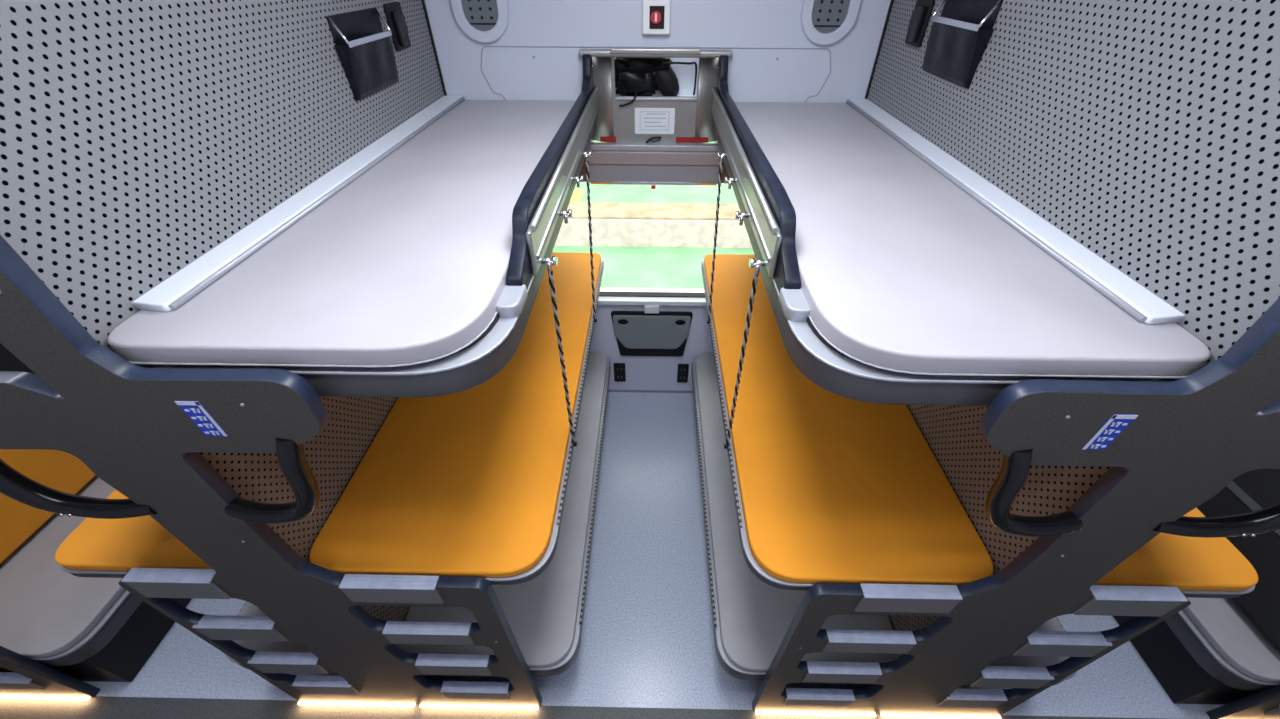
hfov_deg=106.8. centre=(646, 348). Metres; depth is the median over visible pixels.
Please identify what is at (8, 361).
upper berth
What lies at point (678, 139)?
tape
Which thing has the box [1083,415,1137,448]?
print
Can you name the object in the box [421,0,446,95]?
trim
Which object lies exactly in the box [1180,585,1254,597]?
middle berth
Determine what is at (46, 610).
mattress
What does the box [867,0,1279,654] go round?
wall
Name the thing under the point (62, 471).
seat cushion
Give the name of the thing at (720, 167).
rope
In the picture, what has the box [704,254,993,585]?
mattress
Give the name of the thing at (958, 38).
pouch
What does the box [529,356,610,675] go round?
lower berth
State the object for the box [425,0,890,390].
wall
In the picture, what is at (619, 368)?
power socket
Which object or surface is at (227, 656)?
lower berth
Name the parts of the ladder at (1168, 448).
grab handle, grab handle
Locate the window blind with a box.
[579,150,728,188]
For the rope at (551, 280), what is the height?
0.727 m
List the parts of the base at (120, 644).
frame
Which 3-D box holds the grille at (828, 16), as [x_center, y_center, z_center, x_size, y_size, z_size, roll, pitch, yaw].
[0.745,-1.416,1.892,0.162,0.288,0.008,1,40,1]
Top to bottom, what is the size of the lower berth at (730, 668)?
0.349 m
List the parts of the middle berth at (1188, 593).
frame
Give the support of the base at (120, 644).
on the floor
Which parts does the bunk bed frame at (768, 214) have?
hook knob, hook knob, hook knob, rail, hook knob, frame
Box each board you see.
[0,646,100,699]
[1206,684,1279,718]
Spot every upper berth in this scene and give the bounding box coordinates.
[0,343,35,374]
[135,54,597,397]
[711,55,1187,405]
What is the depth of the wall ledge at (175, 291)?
1.13 m
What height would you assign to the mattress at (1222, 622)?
0.034 m
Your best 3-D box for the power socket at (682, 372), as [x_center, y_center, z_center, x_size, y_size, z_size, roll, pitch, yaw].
[0.247,0.168,3.210,0.074,0.163,0.013,1,40,1]
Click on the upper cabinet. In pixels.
(693, 113)
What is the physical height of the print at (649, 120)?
0.082 m
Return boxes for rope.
[547,271,576,445]
[585,161,596,321]
[707,163,722,323]
[724,275,757,448]
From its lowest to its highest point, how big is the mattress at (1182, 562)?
0.031 m
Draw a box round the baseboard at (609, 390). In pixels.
[608,389,692,392]
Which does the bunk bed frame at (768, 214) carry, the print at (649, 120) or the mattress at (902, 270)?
the mattress at (902, 270)
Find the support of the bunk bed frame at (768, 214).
attached to the wall at (1145, 132)
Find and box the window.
[552,182,754,297]
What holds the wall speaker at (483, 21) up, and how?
attached to the wall at (555, 74)
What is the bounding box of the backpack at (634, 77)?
[614,57,672,106]
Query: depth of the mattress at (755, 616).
1.92 m
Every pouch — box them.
[326,7,398,100]
[922,0,1002,88]
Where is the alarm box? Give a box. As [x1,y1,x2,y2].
[642,0,670,34]
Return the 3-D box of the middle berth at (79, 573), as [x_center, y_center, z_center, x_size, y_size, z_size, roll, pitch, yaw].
[-1.330,0.057,1.996,0.625,0.054,1.788,1,40,1]
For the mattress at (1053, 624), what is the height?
0.034 m
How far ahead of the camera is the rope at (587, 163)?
1.93 m
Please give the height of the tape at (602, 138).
0.024 m
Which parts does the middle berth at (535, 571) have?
frame, edge trim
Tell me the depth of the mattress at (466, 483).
1.52 m
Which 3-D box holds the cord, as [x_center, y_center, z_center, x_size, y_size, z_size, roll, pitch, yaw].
[0.035,-1.008,2.302,0.078,0.036,0.013,2,40,2]
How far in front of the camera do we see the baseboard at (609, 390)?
3.33 m
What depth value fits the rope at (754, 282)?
1.32 m
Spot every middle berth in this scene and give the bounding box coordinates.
[57,563,127,577]
[309,258,603,584]
[701,260,817,590]
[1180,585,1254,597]
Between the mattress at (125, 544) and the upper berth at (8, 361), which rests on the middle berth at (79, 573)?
the mattress at (125, 544)
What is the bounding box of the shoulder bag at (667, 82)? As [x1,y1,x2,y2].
[655,62,696,95]
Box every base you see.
[0,590,191,681]
[1114,610,1279,704]
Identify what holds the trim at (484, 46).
attached to the wall at (555, 74)
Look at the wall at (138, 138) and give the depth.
0.95 m
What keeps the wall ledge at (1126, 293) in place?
attached to the wall at (1145, 132)
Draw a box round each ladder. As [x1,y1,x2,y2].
[0,235,541,709]
[752,297,1279,718]
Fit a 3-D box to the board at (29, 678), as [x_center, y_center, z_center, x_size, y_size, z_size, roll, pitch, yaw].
[-2.758,0.359,1.076,0.991,2.778,0.063,1,40,1]
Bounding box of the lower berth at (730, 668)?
[691,357,766,680]
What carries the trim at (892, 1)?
attached to the wall at (1145, 132)
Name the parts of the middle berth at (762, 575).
edge trim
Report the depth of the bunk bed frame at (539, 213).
0.99 m
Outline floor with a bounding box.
[83,392,1222,718]
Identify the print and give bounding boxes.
[175,401,226,435]
[640,111,668,129]
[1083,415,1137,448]
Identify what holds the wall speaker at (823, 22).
attached to the wall at (555, 74)
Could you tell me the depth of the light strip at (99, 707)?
1.92 m
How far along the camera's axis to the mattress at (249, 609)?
1.77 m
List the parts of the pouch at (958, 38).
wire frame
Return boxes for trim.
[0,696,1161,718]
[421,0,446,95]
[481,46,830,102]
[598,297,705,305]
[865,0,893,98]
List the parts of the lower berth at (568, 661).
edge trim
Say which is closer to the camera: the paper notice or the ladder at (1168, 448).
the ladder at (1168, 448)
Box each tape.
[600,136,615,141]
[676,137,707,142]
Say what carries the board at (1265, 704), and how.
on the floor
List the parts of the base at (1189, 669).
frame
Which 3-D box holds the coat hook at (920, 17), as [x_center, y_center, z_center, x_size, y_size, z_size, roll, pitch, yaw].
[0.970,-1.169,1.703,0.029,0.139,0.119,1,40,1]
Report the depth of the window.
2.61 m
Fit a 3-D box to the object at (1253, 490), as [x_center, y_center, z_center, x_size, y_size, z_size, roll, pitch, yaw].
[2.601,0.365,2.174,0.545,0.619,1.730,1,40,1]
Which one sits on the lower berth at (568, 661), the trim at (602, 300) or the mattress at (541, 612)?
the mattress at (541, 612)
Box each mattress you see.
[0,475,124,657]
[55,490,211,570]
[107,100,574,367]
[232,602,310,651]
[309,252,600,576]
[396,351,606,667]
[695,353,901,671]
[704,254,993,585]
[734,102,1209,378]
[988,617,1068,666]
[1093,508,1257,590]
[1183,598,1279,682]
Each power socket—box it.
[614,363,625,381]
[677,364,688,382]
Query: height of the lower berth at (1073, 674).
0.349 m
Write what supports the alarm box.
attached to the wall at (555, 74)
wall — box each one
[0,0,443,644]
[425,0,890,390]
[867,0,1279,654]
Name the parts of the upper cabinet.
foot rail, panel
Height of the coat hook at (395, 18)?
0.139 m
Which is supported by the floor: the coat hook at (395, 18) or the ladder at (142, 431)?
the ladder at (142, 431)
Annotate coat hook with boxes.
[383,2,410,50]
[905,0,934,46]
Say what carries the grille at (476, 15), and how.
attached to the wall speaker at (483, 21)
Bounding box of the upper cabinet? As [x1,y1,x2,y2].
[579,48,732,151]
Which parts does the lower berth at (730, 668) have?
edge trim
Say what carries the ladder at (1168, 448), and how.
on the floor
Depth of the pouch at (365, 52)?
1.51 m
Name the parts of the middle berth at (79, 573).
frame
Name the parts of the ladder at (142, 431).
grab handle, grab handle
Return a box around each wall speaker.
[450,0,508,42]
[801,0,860,45]
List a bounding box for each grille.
[461,0,497,30]
[812,0,849,32]
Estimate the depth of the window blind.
2.36 m
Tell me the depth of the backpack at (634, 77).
2.15 m
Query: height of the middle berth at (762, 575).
0.054 m
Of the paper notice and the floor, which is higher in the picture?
the paper notice
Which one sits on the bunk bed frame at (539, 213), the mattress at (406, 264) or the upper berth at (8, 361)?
the mattress at (406, 264)
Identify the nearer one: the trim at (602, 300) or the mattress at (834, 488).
the mattress at (834, 488)
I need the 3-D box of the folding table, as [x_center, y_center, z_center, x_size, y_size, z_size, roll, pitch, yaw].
[0.034,-0.104,2.971,0.498,0.409,0.041,1,40,1]
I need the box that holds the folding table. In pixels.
[611,305,692,356]
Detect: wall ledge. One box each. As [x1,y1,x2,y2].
[132,96,464,311]
[846,99,1184,323]
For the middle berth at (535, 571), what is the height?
0.054 m
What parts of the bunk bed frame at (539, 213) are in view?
frame, hook knob, rail, hook knob, hook knob, hook knob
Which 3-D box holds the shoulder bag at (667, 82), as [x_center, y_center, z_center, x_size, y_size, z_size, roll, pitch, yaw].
[0.129,-1.238,2.192,0.203,0.158,0.081,1,40,1]
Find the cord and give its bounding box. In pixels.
[646,137,661,142]
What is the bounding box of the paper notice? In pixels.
[635,108,674,133]
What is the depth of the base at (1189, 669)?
1.90 m
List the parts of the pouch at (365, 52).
wire frame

